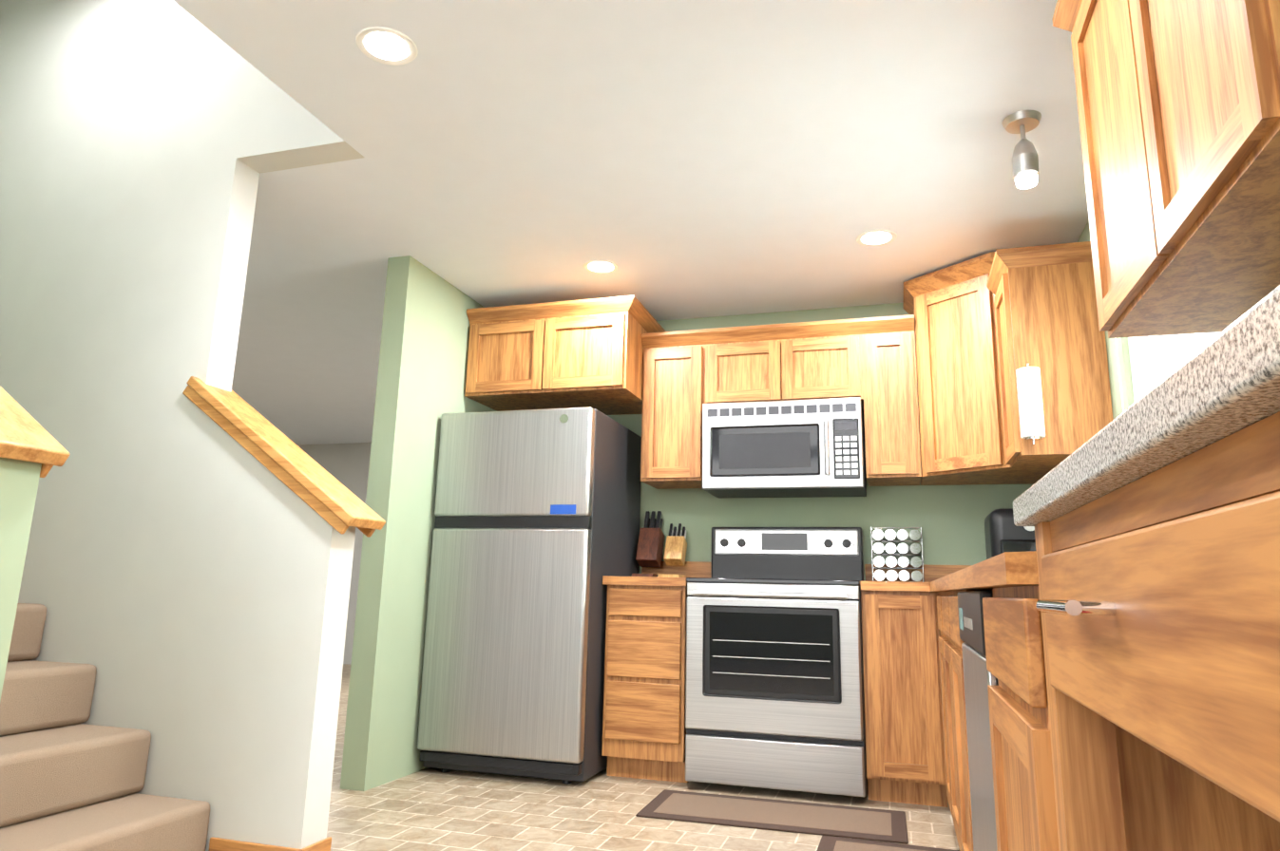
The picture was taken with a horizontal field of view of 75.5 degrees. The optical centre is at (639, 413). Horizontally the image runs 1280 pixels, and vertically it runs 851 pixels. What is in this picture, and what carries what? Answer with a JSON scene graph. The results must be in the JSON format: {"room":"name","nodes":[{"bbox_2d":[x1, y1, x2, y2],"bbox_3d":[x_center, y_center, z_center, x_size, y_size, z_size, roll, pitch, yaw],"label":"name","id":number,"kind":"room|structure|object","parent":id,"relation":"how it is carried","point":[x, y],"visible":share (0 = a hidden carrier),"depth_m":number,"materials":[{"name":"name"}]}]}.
{"room":"kitchen","nodes":[
{"label":"kitchen","id":0,"kind":"room"},
{"bbox_2d":[0,457,41,701],"bbox_3d":[-2.279,0.025,2.016,2.095,2.400,0.120,-2,-13,17],"label":"wall","id":1,"kind":"structure","parent":0,"point":[19,481],"depth_m":1.68,"materials":[{"name":"green paint"}]},
{"bbox_2d":[0,386,69,477],"bbox_3d":[-1.587,-0.116,1.831,0.733,0.511,0.180,-2,-13,17],"label":"cap","id":2,"kind":"object","parent":1,"relation":"on","point":[25,435],"visible":1,"depth_m":1.73,"materials":[{"name":"brown wood"}]},
{"bbox_2d":[0,0,363,850],"bbox_3d":[-3.768,-0.166,3.688,5.895,3.400,0.120,-2,-13,17],"label":"wall","id":3,"kind":"structure","parent":0,"point":[186,574],"depth_m":2.99,"materials":[{"name":"white paint"}]},
{"bbox_2d":[208,837,331,850],"bbox_3d":[-1.135,1.346,2.536,0.335,0.085,0.144,-2,-13,17],"label":"baseboard","id":4,"kind":"structure","parent":3,"relation":"attached to","point":[226,845],"depth_m":2.50,"materials":[{"name":"brown wood"}]},
{"bbox_2d":[182,376,385,537],"bbox_3d":[-1.230,0.140,2.830,0.762,0.549,0.180,-2,-13,17],"label":"cap","id":5,"kind":"object","parent":3,"relation":"on","point":[338,506],"visible":0.98,"depth_m":2.76,"materials":[{"name":"brown wood"}]},
{"bbox_2d":[297,442,371,665],"bbox_3d":[-2.366,1.482,8.893,5.435,2.400,0.100,-2,-13,17],"label":"wall","id":6,"kind":"structure","parent":0,"point":[347,466],"depth_m":9.28,"materials":[{"name":"white paint"}]},
{"bbox_2d":[340,255,496,791],"bbox_3d":[-0.500,0.903,5.956,0.120,2.400,4.740,-2,-13,17],"label":"wall","id":7,"kind":"structure","parent":0,"point":[422,368],"depth_m":3.85,"materials":[{"name":"green paint"}]},
{"bbox_2d":[172,0,1088,445],"bbox_3d":[-2.530,-1.000,3.475,8.650,0.200,11.340,-2,-13,17],"label":"ceiling","id":8,"kind":"structure","parent":0,"point":[673,160],"depth_m":3.03,"materials":[{"name":"white paint"}]},
{"bbox_2d":[355,26,418,65],"bbox_3d":[-0.743,-1.077,2.427,0.175,0.004,0.175,-1,-12,11],"label":"recessed light","id":9,"kind":"object","parent":8,"relation":"in","point":[389,48],"depth_m":2.42,"materials":[{"name":"white glass"}]},
{"bbox_2d":[583,259,618,273],"bbox_3d":[-0.192,-0.718,4.054,0.175,0.004,0.175,6,-13,-21],"label":"recessed light","id":10,"kind":"object","parent":8,"relation":"in","point":[599,266],"depth_m":4.05,"materials":[{"name":"white glass"}]},
{"bbox_2d":[856,229,897,247],"bbox_3d":[1.044,-0.774,3.655,0.175,0.004,0.175,-1,-12,11],"label":"recessed light","id":11,"kind":"object","parent":8,"relation":"in","point":[876,238],"depth_m":3.65,"materials":[{"name":"white glass"}]},
{"bbox_2d":[1001,110,1041,189],"bbox_3d":[1.256,-0.855,2.702,0.119,0.232,0.119,-2,-13,17],"label":"spotlight fixture","id":12,"kind":"object","parent":8,"relation":"attached to","point":[1024,162],"visible":1,"depth_m":2.68,"materials":[{"name":"silver metal"}]},
{"bbox_2d":[326,664,959,850],"bbox_3d":[-2.579,1.493,2.943,8.670,0.100,11.340,-2,-13,17],"label":"floor","id":13,"kind":"structure","parent":0,"point":[431,810],"depth_m":3.15,"materials":[{"name":"tile"}]},
{"bbox_2d":[0,603,210,850],"bbox_3d":[-2.286,0.666,2.460,1.765,1.330,0.964,-2,-13,17],"label":"stairs","id":14,"kind":"structure","parent":13,"relation":"on","point":[69,781],"depth_m":2.46,"materials":[{"name":"beige carpet"}]},
{"bbox_2d":[417,407,641,784],"bbox_3d":[-0.512,0.896,4.250,0.810,1.705,0.840,-2,-13,17],"label":"refrigerator","id":15,"kind":"object","parent":13,"relation":"on","point":[536,531],"visible":1,"depth_m":3.86,"materials":[{"name":"silver metal"}]},
{"bbox_2d":[601,585,688,783],"bbox_3d":[0.103,1.305,4.110,0.388,0.874,0.630,-2,-13,17],"label":"base cabinet","id":16,"kind":"object","parent":13,"relation":"on","point":[643,731],"depth_m":3.82,"materials":[{"name":"brown wood"}]},
{"bbox_2d":[602,575,687,587],"bbox_3d":[0.111,0.856,4.199,0.409,0.040,0.645,-2,-13,17],"label":"countertop","id":17,"kind":"structure","parent":16,"relation":"on","point":[607,581],"depth_m":3.90,"materials":[{"name":"brown wood"}]},
{"bbox_2d":[631,511,664,576],"bbox_3d":[0.050,0.702,4.456,0.115,0.364,0.233,-2,-13,17],"label":"knife block","id":18,"kind":"object","parent":17,"relation":"on","point":[650,545],"visible":0.96,"depth_m":4.44,"materials":[{"name":"brown wood"}]},
{"bbox_2d":[657,523,687,577],"bbox_3d":[0.180,0.729,4.408,0.110,0.297,0.211,-2,-13,17],"label":"knife block","id":19,"kind":"object","parent":17,"relation":"on","point":[676,547],"visible":0.98,"depth_m":4.41,"materials":[{"name":"brown wood"}]},
{"bbox_2d":[635,789,908,844],"bbox_3d":[0.524,1.575,3.253,1.007,0.008,0.457,-2,-13,17],"label":"area rug","id":20,"kind":"object","parent":13,"relation":"on","point":[837,821],"visible":0.94,"depth_m":3.21,"materials":[{"name":"brown fabric"}]},
{"bbox_2d":[685,527,867,797],"bbox_3d":[0.658,1.099,3.911,0.776,1.160,0.709,-2,-13,17],"label":"range","id":21,"kind":"object","parent":13,"relation":"on","point":[774,697],"visible":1,"depth_m":3.63,"materials":[{"name":"silver metal"}]},
{"bbox_2d":[816,835,959,850],"bbox_3d":[0.731,1.412,2.465,0.481,0.008,0.948,-2,-13,17],"label":"area rug","id":22,"kind":"object","parent":13,"relation":"on","point":[831,844],"visible":0.92,"depth_m":2.85,"materials":[{"name":"brown fabric"}]},
{"bbox_2d":[860,591,947,807],"bbox_3d":[1.200,1.261,3.778,0.318,0.874,0.630,-2,-13,17],"label":"base cabinet","id":23,"kind":"object","parent":13,"relation":"on","point":[905,747],"depth_m":3.50,"materials":[{"name":"brown wood"}]},
{"bbox_2d":[859,581,868,591],"bbox_3d":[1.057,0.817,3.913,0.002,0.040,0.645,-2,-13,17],"label":"countertop","id":24,"kind":"structure","parent":23,"relation":"on","point":[864,584],"depth_m":3.61,"materials":[{"name":"brown wood"}]},
{"bbox_2d":[938,634,973,850],"bbox_3d":[1.251,1.056,2.390,0.630,0.700,0.989,-2,-13,17],"label":"base cabinet","id":25,"kind":"object","parent":13,"relation":"on","point":[952,684],"depth_m":2.45,"materials":[{"name":"brown wood"}]},
{"bbox_2d":[957,591,998,850],"bbox_3d":[0.993,0.808,1.660,0.586,0.870,0.620,-2,-13,17],"label":"dishwasher","id":26,"kind":"object","parent":13,"relation":"on","point":[979,678],"visible":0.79,"depth_m":1.72,"materials":[{"name":"silver metal"}]},
{"bbox_2d":[982,585,1279,850],"bbox_3d":[0.844,0.683,1.097,0.630,0.874,0.561,-2,-13,17],"label":"base cabinet","id":27,"kind":"object","parent":13,"relation":"on","point":[1169,804],"depth_m":0.99,"materials":[{"name":"brown wood"}]},
{"bbox_2d":[917,551,1038,592],"bbox_3d":[1.261,0.517,2.474,0.693,0.040,3.338,-2,-13,17],"label":"countertop","id":28,"kind":"structure","parent":27,"relation":"on","point":[1010,569],"depth_m":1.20,"materials":[{"name":"brown wood"}]},
{"bbox_2d":[870,527,924,582],"bbox_3d":[1.276,0.702,4.106,0.247,0.275,0.097,-2,-13,17],"label":"spice rack","id":29,"kind":"object","parent":28,"relation":"on","point":[915,535],"visible":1,"depth_m":4.07,"materials":[{"name":"silver metal"}]},
{"bbox_2d":[984,508,1036,559],"bbox_3d":[1.794,0.619,3.830,0.330,0.345,0.395,-2,-13,17],"label":"air fryer","id":30,"kind":"object","parent":28,"relation":"on","point":[1003,533],"visible":0.27,"depth_m":3.76,"materials":[{"name":"black plastic"}]},
{"bbox_2d":[1012,285,1279,850],"bbox_3d":[0.609,0.469,0.358,0.686,0.975,0.985,-2,-13,17],"label":"base cabinet","id":31,"kind":"object","parent":13,"relation":"on","point":[1152,516],"visible":1,"depth_m":0.48,"materials":[{"name":"brown wood"}]},
{"bbox_2d":[606,303,1033,581],"bbox_3d":[0.615,0.621,4.504,3.115,2.400,0.120,-2,-13,17],"label":"wall","id":32,"kind":"structure","parent":0,"point":[949,520],"depth_m":4.35,"materials":[{"name":"green paint"}]},
{"bbox_2d":[464,303,578,411],"bbox_3d":[-0.600,-0.265,4.675,0.513,0.458,0.630,-2,-13,17],"label":"upper cabinet","id":33,"kind":"object","parent":32,"relation":"attached to","point":[511,366],"depth_m":4.39,"materials":[{"name":"brown wood"}]},
{"bbox_2d":[552,295,658,415],"bbox_3d":[-0.226,-0.281,4.561,0.512,0.458,0.630,-2,-13,17],"label":"upper cabinet","id":34,"kind":"object","parent":32,"relation":"attached to","point":[621,355],"depth_m":4.27,"materials":[{"name":"brown wood"}]},
{"bbox_2d":[635,329,707,489],"bbox_3d":[0.218,0.000,4.511,0.340,0.778,0.350,-2,-13,17],"label":"upper cabinet","id":35,"kind":"object","parent":32,"relation":"attached to","point":[671,408],"depth_m":4.36,"materials":[{"name":"brown wood"}]},
{"bbox_2d":[641,561,711,578],"bbox_3d":[0.204,0.855,4.508,0.409,0.094,0.015,-2,-13,17],"label":"trim","id":36,"kind":"structure","parent":32,"relation":"attached to","point":[703,569],"depth_m":4.49,"materials":[{"name":"brown wood"}]},
{"bbox_2d":[704,325,795,403],"bbox_3d":[0.607,-0.206,4.435,0.464,0.388,0.350,-2,-13,17],"label":"upper cabinet","id":37,"kind":"object","parent":32,"relation":"attached to","point":[747,363],"depth_m":4.28,"materials":[{"name":"brown wood"}]},
{"bbox_2d":[701,397,866,498],"bbox_3d":[0.742,0.188,4.247,0.785,0.438,0.460,-2,-13,17],"label":"microwave","id":38,"kind":"object","parent":37,"relation":"attached to","point":[804,448],"visible":1,"depth_m":4.07,"materials":[{"name":"silver metal"}]},
{"bbox_2d":[795,318,867,401],"bbox_3d":[0.934,-0.219,4.336,0.464,0.388,0.350,-2,-13,17],"label":"upper cabinet","id":39,"kind":"object","parent":32,"relation":"attached to","point":[830,364],"depth_m":4.16,"materials":[{"name":"brown wood"}]},
{"bbox_2d":[861,314,921,486],"bbox_3d":[1.272,-0.043,4.192,0.252,0.778,0.350,-2,-13,17],"label":"upper cabinet","id":40,"kind":"object","parent":32,"relation":"attached to","point":[890,410],"depth_m":4.03,"materials":[{"name":"brown wood"}]},
{"bbox_2d":[864,564,971,582],"bbox_3d":[1.598,0.798,4.086,0.937,0.094,0.015,-2,-13,17],"label":"trim","id":41,"kind":"structure","parent":32,"relation":"attached to","point":[932,573],"depth_m":4.13,"materials":[{"name":"brown wood"}]},
{"bbox_2d":[902,251,1053,485],"bbox_3d":[1.659,-0.187,3.945,0.727,0.975,0.645,-2,-13,17],"label":"upper cabinet","id":42,"kind":"object","parent":32,"relation":"attached to","point":[951,309],"visible":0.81,"depth_m":3.85,"materials":[{"name":"brown wood"}]},
{"bbox_2d":[1077,219,1163,419],"bbox_3d":[1.024,-0.244,0.383,0.120,2.400,7.940,-2,-13,17],"label":"wall","id":43,"kind":"structure","parent":0,"point":[1114,378],"depth_m":3.12,"materials":[{"name":"paint"}]},
{"bbox_2d":[986,241,1113,468],"bbox_3d":[1.686,-0.224,3.429,0.375,0.845,0.402,-2,-13,17],"label":"upper cabinet","id":44,"kind":"object","parent":43,"relation":"attached to","point":[1046,318],"visible":0.94,"depth_m":3.30,"materials":[{"name":"brown wood"}]},
{"bbox_2d":[1016,362,1045,447],"bbox_3d":[1.520,-0.040,3.221,0.083,0.328,0.096,-2,-13,17],"label":"paper towel holder","id":45,"kind":"object","parent":44,"relation":"attached to","point":[1030,405],"visible":0.94,"depth_m":3.18,"materials":[{"name":"white paper"}]},
{"bbox_2d":[1052,0,1279,338],"bbox_3d":[1.087,-0.704,1.515,0.375,0.878,1.025,-2,-13,17],"label":"upper cabinet","id":46,"kind":"object","parent":43,"relation":"attached to","point":[1178,105],"visible":0.98,"depth_m":1.47,"materials":[{"name":"brown wood"}]},
{"bbox_2d":[1121,332,1216,406],"bbox_3d":[1.648,-0.191,2.470,0.100,1.050,1.066,-2,-13,17],"label":"window","id":47,"kind":"structure","parent":43,"relation":"in","point":[1141,357],"depth_m":2.93,"materials":[{"name":"glass"}]},
{"bbox_2d":[1115,338,1123,412],"bbox_3d":[1.577,-0.256,2.506,0.050,1.000,1.125,-2,-13,17],"label":"window trim","id":48,"kind":"structure","parent":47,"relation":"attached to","point":[1119,374],"depth_m":2.95,"materials":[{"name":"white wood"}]},
{"label":"outside","id":49,"kind":"structure","parent":0,"visible":0},
{"bbox_2d":[1158,331,1221,379],"bbox_3d":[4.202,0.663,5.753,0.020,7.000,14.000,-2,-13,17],"label":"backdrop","id":50,"kind":"structure","parent":49,"point":[1172,357],"depth_m":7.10,"materials":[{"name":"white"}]}
]}

